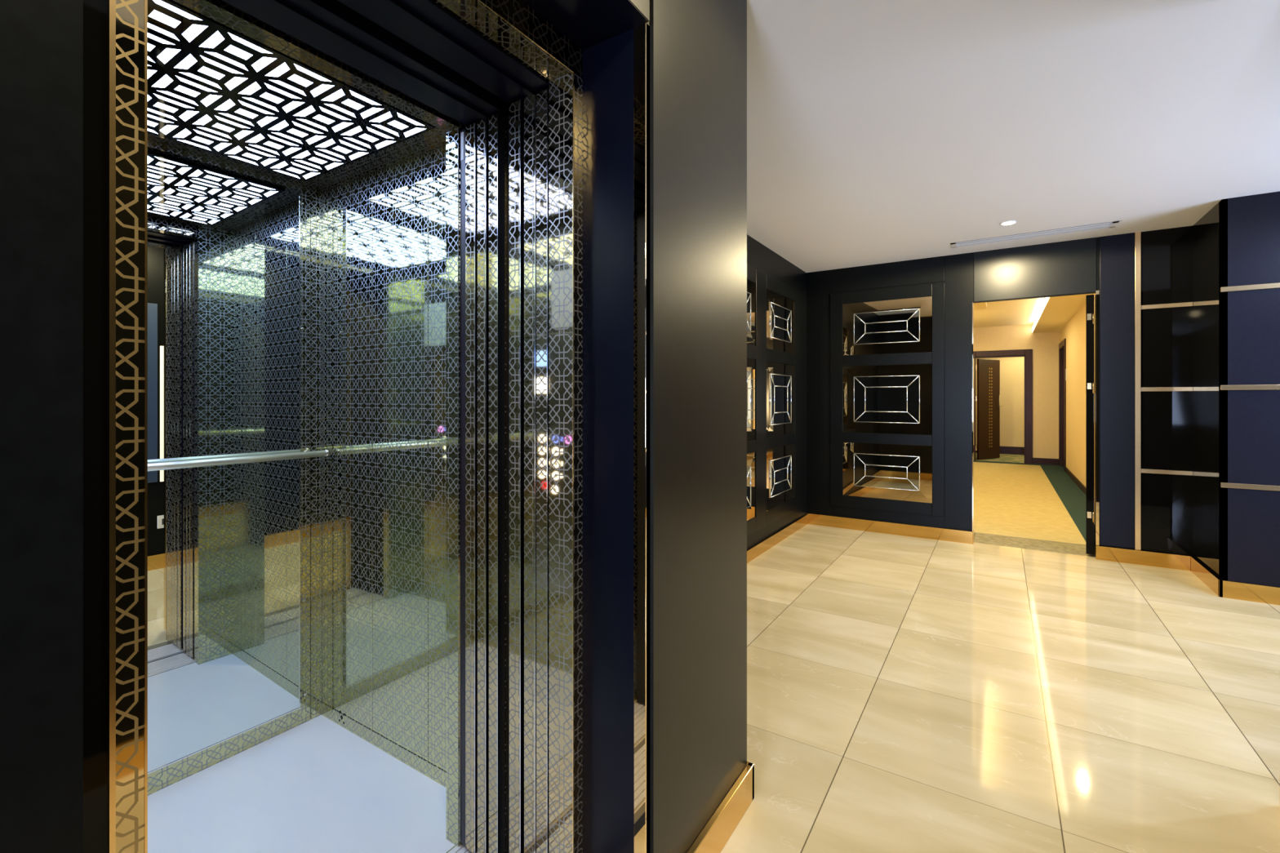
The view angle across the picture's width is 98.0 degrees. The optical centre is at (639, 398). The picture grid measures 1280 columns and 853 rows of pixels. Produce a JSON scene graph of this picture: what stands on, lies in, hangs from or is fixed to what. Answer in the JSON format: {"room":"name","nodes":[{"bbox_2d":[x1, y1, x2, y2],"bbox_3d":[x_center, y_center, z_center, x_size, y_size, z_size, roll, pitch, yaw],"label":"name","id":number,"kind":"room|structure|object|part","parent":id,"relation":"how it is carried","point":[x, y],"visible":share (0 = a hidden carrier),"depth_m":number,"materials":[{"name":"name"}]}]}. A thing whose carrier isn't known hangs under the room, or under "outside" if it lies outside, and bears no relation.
{"room":"elevator lobby","nodes":[
{"label":"elevator lobby","id":0,"kind":"room"},
{"bbox_2d":[147,0,472,852],"bbox_3d":[-1.032,0.225,1.532,1.188,2.125,1.300,0,0,33],"label":"car","id":1,"kind":"object","parent":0,"point":[250,123],"visible":0.75,"depth_m":1.87,"materials":[{"name":"clear glass"}]},
{"bbox_2d":[147,145,300,774],"bbox_3d":[-1.550,0.192,1.756,0.041,1.974,0.885,0,0,33],"label":"mirror","id":2,"kind":"object","parent":1,"relation":"attached to","point":[224,240],"depth_m":1.91,"materials":[{"name":"silver metal"}]},
{"bbox_3d":[-1.484,0.210,1.715,0.024,0.024,1.016,0,0,33],"label":"handrail","id":3,"kind":"part","parent":1,"relation":"part of","materials":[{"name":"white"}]},
{"bbox_2d":[147,0,435,181],"bbox_3d":[-1.147,-0.807,1.505,0.751,0.011,0.830,0,0,33],"label":"light","id":4,"kind":"object","parent":1,"relation":"attached to","point":[214,87],"depth_m":1.52,"materials":[{"name":"white plastic"}]},
{"bbox_3d":[-0.836,1.226,1.940,0.988,0.049,0.027,0,0,33],"label":"skirting","id":5,"kind":"part","parent":1,"relation":"part of","materials":[{"name":"metal"}]},
{"bbox_3d":[-0.591,1.268,1.276,0.170,0.039,1.250,0,0,33],"label":"car sill","id":6,"kind":"part","parent":1,"relation":"part of","materials":[{"name":"silver metal"}]},
{"bbox_2d":[458,128,465,845],"bbox_3d":[-0.488,0.245,1.554,0.024,1.985,0.022,0,0,33],"label":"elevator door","id":7,"kind":"structure","parent":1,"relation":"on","point":[461,131],"depth_m":1.55,"materials":[{"name":"metal"}]},
{"bbox_2d":[465,113,506,852],"bbox_3d":[-0.317,0.245,1.672,0.132,1.990,0.413,0,0,33],"label":"door","id":8,"kind":"structure","parent":1,"relation":"attached to","point":[485,140],"depth_m":1.50,"materials":[{"name":"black metal"}]},
{"bbox_2d":[0,0,746,852],"bbox_3d":[-1.211,-0.003,-0.475,0.191,2.506,5.386,0,0,33],"label":"wall","id":9,"kind":"structure","parent":0,"point":[697,120],"depth_m":1.30,"materials":[{"name":"black paint"}]},
{"bbox_2d":[83,0,108,852],"bbox_3d":[-0.663,0.200,0.618,0.076,2.100,0.091,0,0,33],"label":"elevator door frame","id":10,"kind":"structure","parent":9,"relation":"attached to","point":[95,12],"depth_m":0.63,"materials":[{"name":"black metal"}]},
{"bbox_2d":[108,0,582,852],"bbox_3d":[-0.531,0.188,1.103,0.390,2.125,1.025,0,0,33],"label":"door frame","id":11,"kind":"structure","parent":9,"relation":"attached to","point":[513,26],"depth_m":1.17,"materials":[{"name":"gold metal"}]},
{"bbox_3d":[-0.565,-0.811,1.125,0.310,0.128,1.025,0,0,33],"label":"door header","id":12,"kind":"part","parent":11,"relation":"part of","materials":[{"name":"black metal"}]},
{"bbox_2d":[508,88,548,852],"bbox_3d":[-0.173,0.239,1.579,0.138,2.002,0.413,0,0,33],"label":"door","id":13,"kind":"structure","parent":9,"relation":"in","point":[528,119],"depth_m":1.40,"materials":[{"name":"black metal"}]},
{"bbox_2d":[634,22,649,852],"bbox_3d":[0.005,0.200,1.272,0.032,2.100,0.020,0,0,33],"label":"trim","id":14,"kind":"structure","parent":9,"relation":"attached to","point":[642,628],"depth_m":1.26,"materials":[{"name":"black metal"}]},
{"bbox_2d":[504,103,510,852],"bbox_3d":[-0.332,0.212,1.484,0.310,2.075,0.019,0,0,33],"label":"door","id":15,"kind":"structure","parent":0,"point":[506,117],"depth_m":1.49,"materials":[{"name":"black metal"}]},
{"bbox_2d":[746,234,806,549],"bbox_3d":[0.595,-0.003,3.977,0.075,2.506,4.051,0,0,33],"label":"wall","id":16,"kind":"structure","parent":0,"point":[760,257],"depth_m":5.33,"materials":[{"name":"black paint"}]},
{"bbox_2d":[746,264,799,535],"bbox_3d":[0.970,0.013,4.476,0.011,2.062,1.994,0,0,33],"label":"wall panel","id":17,"kind":"object","parent":16,"relation":"attached to","point":[759,352],"visible":0.62,"depth_m":4.52,"materials":[{"name":"black wood"}]},
{"bbox_2d":[746,358,755,440],"bbox_3d":[0.705,0.008,4.067,0.012,0.632,0.754,0,0,33],"label":"mirror","id":18,"kind":"object","parent":17,"relation":"attached to","point":[750,362],"visible":0.26,"depth_m":4.30,"materials":[{"name":"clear mirror"}]},
{"bbox_3d":[0.704,0.008,4.067,0.004,0.429,0.551,0,0,33],"label":"raised glass","id":19,"kind":"part","parent":18,"relation":"part of","materials":[{"name":"silver metal"}]},
{"bbox_2d":[746,452,755,520],"bbox_3d":[0.705,0.678,4.067,0.012,0.509,0.754,0,0,33],"label":"mirror","id":20,"kind":"object","parent":17,"relation":"attached to","point":[751,456],"visible":0.32,"depth_m":4.30,"materials":[{"name":"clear mirror"}]},
{"bbox_3d":[0.704,0.678,4.067,0.004,0.306,0.551,0,0,33],"label":"raised glass","id":21,"kind":"part","parent":20,"relation":"part of","materials":[{"name":"silver metal"}]},
{"bbox_2d":[746,279,755,346],"bbox_3d":[0.705,-0.662,4.067,0.012,0.495,0.754,0,0,33],"label":"mirror","id":22,"kind":"object","parent":17,"relation":"attached to","point":[750,285],"visible":0.32,"depth_m":4.30,"materials":[{"name":"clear mirror"}]},
{"bbox_3d":[0.704,-0.662,4.067,0.004,0.292,0.551,0,0,33],"label":"raised glass","id":23,"kind":"part","parent":22,"relation":"part of","materials":[{"name":"silver metal"}]},
{"bbox_2d":[766,361,794,437],"bbox_3d":[1.243,0.008,4.898,0.012,0.632,0.754,0,0,33],"label":"mirror","id":24,"kind":"object","parent":17,"relation":"attached to","point":[780,376],"visible":1,"depth_m":4.87,"materials":[{"name":"brown mirror"}]},
{"bbox_3d":[1.242,0.008,4.898,0.004,0.429,0.551,0,0,33],"label":"raised glass","id":25,"kind":"part","parent":24,"relation":"part of","materials":[{"name":"silver metal"}]},
{"bbox_2d":[766,444,794,511],"bbox_3d":[1.243,0.678,4.898,0.012,0.509,0.754,0,0,33],"label":"mirror","id":26,"kind":"object","parent":17,"relation":"attached to","point":[780,460],"visible":1,"depth_m":4.87,"materials":[{"name":"brown mirror"}]},
{"bbox_3d":[1.242,0.678,4.898,0.004,0.306,0.551,0,0,33],"label":"raised glass","id":27,"kind":"part","parent":26,"relation":"part of","materials":[{"name":"silver metal"}]},
{"bbox_2d":[766,288,794,354],"bbox_3d":[1.243,-0.662,4.898,0.012,0.495,0.754,0,0,33],"label":"mirror","id":28,"kind":"object","parent":17,"relation":"attached to","point":[780,308],"visible":1,"depth_m":4.87,"materials":[{"name":"brown mirror"}]},
{"bbox_3d":[1.242,-0.662,4.898,0.004,0.292,0.551,0,0,33],"label":"raised glass","id":29,"kind":"part","parent":28,"relation":"part of","materials":[{"name":"silver metal"}]},
{"bbox_2d":[746,514,807,563],"bbox_3d":[0.596,1.202,3.894,0.018,0.095,3.914,0,0,33],"label":"baseboard","id":30,"kind":"structure","parent":16,"relation":"attached to","point":[766,544],"depth_m":4.73,"materials":[{"name":"gold metal"}]},
{"bbox_2d":[806,236,1134,549],"bbox_3d":[2.725,-0.003,4.899,2.500,2.506,0.038,0,0,33],"label":"wall","id":31,"kind":"structure","parent":0,"point":[818,305],"depth_m":5.47,"materials":[{"name":"black paint"}]},
{"bbox_2d":[806,256,944,295],"bbox_3d":[2.173,-1.144,5.230,1.212,0.224,0.008,0,0,33],"label":"trim","id":32,"kind":"structure","parent":31,"relation":"attached to","point":[926,270],"depth_m":5.20,"materials":[{"name":"black wood"}]},
{"bbox_2d":[830,282,944,516],"bbox_3d":[2.270,0.013,5.163,0.982,2.062,0.011,0,0,33],"label":"wall panel","id":33,"kind":"object","parent":31,"relation":"attached to","point":[935,357],"visible":1,"depth_m":5.14,"materials":[{"name":"black wood"}]},
{"bbox_2d":[843,364,932,435],"bbox_3d":[2.279,0.008,5.158,0.764,0.632,0.012,0,0,33],"label":"mirror","id":34,"kind":"object","parent":33,"relation":"attached to","point":[886,398],"visible":1,"depth_m":5.14,"materials":[{"name":"brown mirror"}]},
{"bbox_3d":[2.279,0.008,5.159,0.561,0.429,0.004,0,0,33],"label":"raised glass","id":35,"kind":"part","parent":34,"relation":"part of","materials":[{"name":"silver metal"}]},
{"bbox_2d":[843,442,932,502],"bbox_3d":[2.279,0.678,5.158,0.764,0.509,0.012,0,0,33],"label":"mirror","id":36,"kind":"object","parent":33,"relation":"attached to","point":[871,470],"visible":1,"depth_m":5.14,"materials":[{"name":"brown mirror"}]},
{"bbox_3d":[2.279,0.678,5.159,0.561,0.306,0.004,0,0,33],"label":"raised glass","id":37,"kind":"part","parent":36,"relation":"part of","materials":[{"name":"silver metal"}]},
{"bbox_2d":[843,296,932,355],"bbox_3d":[2.279,-0.662,5.158,0.764,0.495,0.012,0,0,33],"label":"mirror","id":38,"kind":"object","parent":33,"relation":"attached to","point":[901,326],"visible":1,"depth_m":5.14,"materials":[{"name":"brown mirror"}]},
{"bbox_3d":[2.279,-0.662,5.159,0.561,0.292,0.004,0,0,33],"label":"raised glass","id":39,"kind":"part","parent":38,"relation":"part of","materials":[{"name":"silver metal"}]},
{"bbox_2d":[805,512,973,544],"bbox_3d":[2.278,1.196,5.189,1.434,0.108,0.088,0,0,33],"label":"baseboard","id":40,"kind":"structure","parent":31,"relation":"attached to","point":[886,527],"depth_m":5.11,"materials":[{"name":"gold metal"}]},
{"bbox_2d":[944,252,973,530],"bbox_3d":[2.775,-0.059,4.840,0.216,2.394,0.008,0,0,33],"label":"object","id":41,"kind":"structure","parent":31,"relation":"attached to","point":[958,268],"depth_m":4.84,"materials":[{"name":"black wood"}]},
{"bbox_2d":[973,237,1096,302],"bbox_3d":[3.213,-1.043,4.557,0.819,0.426,0.008,0,0,33],"label":"trim","id":42,"kind":"structure","parent":31,"relation":"attached to","point":[1065,267],"depth_m":4.54,"materials":[{"name":"black wood"}]},
{"bbox_2d":[972,290,1099,545],"bbox_3d":[3.253,0.205,4.615,0.848,2.090,0.165,0,0,33],"label":"trim","id":43,"kind":"structure","parent":31,"relation":"attached to","point":[1097,292],"depth_m":4.33,"materials":[{"name":"black metal"}]},
{"bbox_2d":[1085,294,1095,555],"bbox_3d":[3.777,0.206,4.608,0.640,2.050,0.049,0,0,-44],"label":"service door","id":44,"kind":"structure","parent":31,"relation":"in","point":[1090,299],"depth_m":4.39,"materials":[{"name":"black wood"}]},
{"bbox_2d":[1099,232,1134,548],"bbox_3d":[3.659,-0.059,4.266,0.204,2.394,0.010,0,0,33],"label":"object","id":45,"kind":"structure","parent":31,"relation":"attached to","point":[1117,252],"depth_m":4.26,"materials":[{"name":"wood"}]},
{"bbox_2d":[1134,231,1141,550],"bbox_3d":[3.758,-0.057,4.199,0.033,2.399,0.015,0,0,33],"label":"trim","id":46,"kind":"structure","parent":31,"relation":"attached to","point":[1137,234],"depth_m":4.19,"materials":[{"name":"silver metal"}]},
{"bbox_2d":[1095,545,1279,605],"bbox_3d":[4.476,1.196,3.348,2.625,0.108,0.645,0,0,33],"label":"baseboard","id":47,"kind":"structure","parent":31,"relation":"attached to","point":[1268,594],"depth_m":3.91,"materials":[{"name":"gold metal"}]},
{"bbox_2d":[1141,282,1279,309],"bbox_3d":[4.592,-0.686,3.284,2.361,0.030,0.645,0,0,33],"label":"trim","id":48,"kind":"structure","parent":31,"relation":"attached to","point":[1267,286],"depth_m":3.48,"materials":[{"name":"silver metal"}]},
{"bbox_2d":[1141,468,1279,490],"bbox_3d":[4.592,0.545,3.284,2.361,0.030,0.645,0,0,33],"label":"trim","id":49,"kind":"structure","parent":31,"relation":"attached to","point":[1240,486],"depth_m":3.48,"materials":[{"name":"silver metal"}]},
{"bbox_2d":[1141,384,1279,391],"bbox_3d":[4.592,-0.069,3.284,2.361,0.030,0.645,0,0,33],"label":"trim","id":50,"kind":"structure","parent":31,"relation":"attached to","point":[1255,386],"depth_m":3.48,"materials":[{"name":"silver metal"}]},
{"bbox_2d":[975,356,1024,447],"bbox_3d":[8.345,-0.125,12.429,2.750,2.750,0.062,0,0,33],"label":"wall","id":51,"kind":"structure","parent":0,"point":[1011,369],"depth_m":12.43,"materials":[{"name":"beige paint"}]},
{"bbox_2d":[975,444,1024,454],"bbox_3d":[8.325,1.163,12.398,2.750,0.175,0.012,0,0,33],"label":"baseboard","id":52,"kind":"structure","parent":51,"relation":"attached to","point":[1003,450],"depth_m":12.41,"materials":[{"name":"brown wood"}]},
{"bbox_2d":[720,453,1279,852],"bbox_3d":[3.701,1.272,4.267,4.925,0.057,18.688,0,0,33],"label":"floor","id":53,"kind":"structure","parent":0,"point":[905,694],"depth_m":2.34,"materials":[{"name":"beige tile"}]},
{"bbox_2d":[973,297,1044,327],"bbox_3d":[4.922,-1.459,8.004,1.488,0.081,7.338,0,0,33],"label":"ceiling","id":54,"kind":"structure","parent":0,"point":[1015,312],"depth_m":9.24,"materials":[{"name":"beige paint"}]},
{"bbox_2d":[746,0,1279,333],"bbox_3d":[3.181,-1.284,3.487,4.950,0.069,16.812,0,0,33],"label":"ceiling","id":55,"kind":"structure","parent":0,"point":[879,131],"depth_m":2.52,"materials":[{"name":"white paint"}]},
{"bbox_2d":[1000,220,1017,225],"bbox_3d":[2.630,-1.255,3.970,0.100,0.010,0.100,0,0,33],"label":"recessed light","id":56,"kind":"object","parent":55,"relation":"in","point":[1008,222],"visible":1,"depth_m":3.96,"materials":[{"name":"white ceramic"}]},
{"bbox_2d":[1001,221,1015,225],"bbox_3d":[2.630,-1.254,3.970,0.080,0.005,0.080,0,0,33],"label":"diffuser","id":57,"kind":"object","parent":56,"relation":"attached to","point":[1006,223],"depth_m":3.97,"materials":[{"name":"beige plastic"}]},
{"bbox_2d":[950,220,1121,248],"bbox_3d":[2.996,-1.254,4.275,1.058,0.005,0.154,0,0,33],"label":"ceiling vent","id":58,"kind":"object","parent":55,"relation":"in","point":[1108,224],"visible":1,"depth_m":4.25,"materials":[{"name":"white metal"}]},
{"bbox_2d":[1031,297,1049,332],"bbox_3d":[5.575,-1.311,7.663,0.007,0.091,7.025,0,0,33],"label":"light","id":59,"kind":"object","parent":55,"relation":"attached to","point":[1046,299],"visible":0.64,"depth_m":8.41,"materials":[{"name":"white"}]},
{"bbox_2d":[973,320,1059,458],"bbox_3d":[7.102,-0.125,10.934,1.962,2.750,0.075,0,0,33],"label":"wall","id":60,"kind":"structure","parent":0,"point":[1044,345],"depth_m":10.57,"materials":[{"name":"beige paint"}]},
{"bbox_2d":[973,349,1032,463],"bbox_3d":[7.265,0.153,11.226,1.044,2.194,0.806,0,0,33],"label":"room door","id":61,"kind":"structure","parent":60,"relation":"in","point":[988,406],"depth_m":11.23,"materials":[{"name":"brown wood"}]},
{"bbox_3d":[7.138,0.216,11.391,0.741,2.031,0.037,0,0,-28],"label":"door","id":62,"kind":"part","parent":61,"relation":"part of","materials":[{"name":"brown wood"}]},
{"bbox_2d":[1032,457,1058,465],"bbox_3d":[7.673,1.191,10.511,0.419,0.119,0.012,0,0,33],"label":"baseboard","id":63,"kind":"structure","parent":60,"relation":"attached to","point":[1035,460],"depth_m":10.51,"materials":[{"name":"brown wood"}]},
{"bbox_2d":[1059,293,1094,486],"bbox_3d":[5.919,-0.125,7.359,0.062,2.750,7.338,0,0,33],"label":"wall","id":64,"kind":"structure","parent":0,"point":[1074,331],"depth_m":8.15,"materials":[{"name":"beige paint"}]},
{"bbox_2d":[1058,338,1066,471],"bbox_3d":[7.545,0.116,9.887,0.081,2.269,1.125,0,0,33],"label":"door","id":65,"kind":"structure","parent":64,"relation":"in","point":[1062,345],"depth_m":10.27,"materials":[{"name":"brown wood"}]},
{"bbox_2d":[1065,466,1085,494],"bbox_3d":[5.558,1.203,6.870,0.011,0.094,6.100,0,0,33],"label":"baseboard","id":66,"kind":"structure","parent":64,"relation":"attached to","point":[1079,484],"depth_m":8.05,"materials":[{"name":"brown wood"}]},
{"bbox_2d":[1141,198,1227,580],"bbox_3d":[3.768,-0.003,3.911,0.325,2.506,0.788,0,0,33],"label":"wall panel","id":67,"kind":"object","parent":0,"point":[1180,345],"visible":0.68,"depth_m":4.07,"materials":[{"name":"black glass"}]},
{"bbox_2d":[1218,191,1279,586],"bbox_3d":[4.558,-0.003,2.968,2.075,2.506,0.062,0,0,33],"label":"wall panel","id":68,"kind":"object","parent":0,"point":[1253,224],"depth_m":3.44,"materials":[{"name":"wood"}]},
{"bbox_3d":[-0.102,-0.003,1.972,0.986,2.506,0.075,0,0,33],"label":"wall","id":69,"kind":"structure","parent":0,"visible":0},
{"bbox_2d":[686,761,754,852],"bbox_3d":[-0.203,1.196,1.760,0.962,0.108,0.574,0,0,33],"label":"baseboard","id":70,"kind":"structure","parent":69,"relation":"attached to","point":[718,829],"depth_m":1.57,"materials":[{"name":"gold metal"}]}
]}

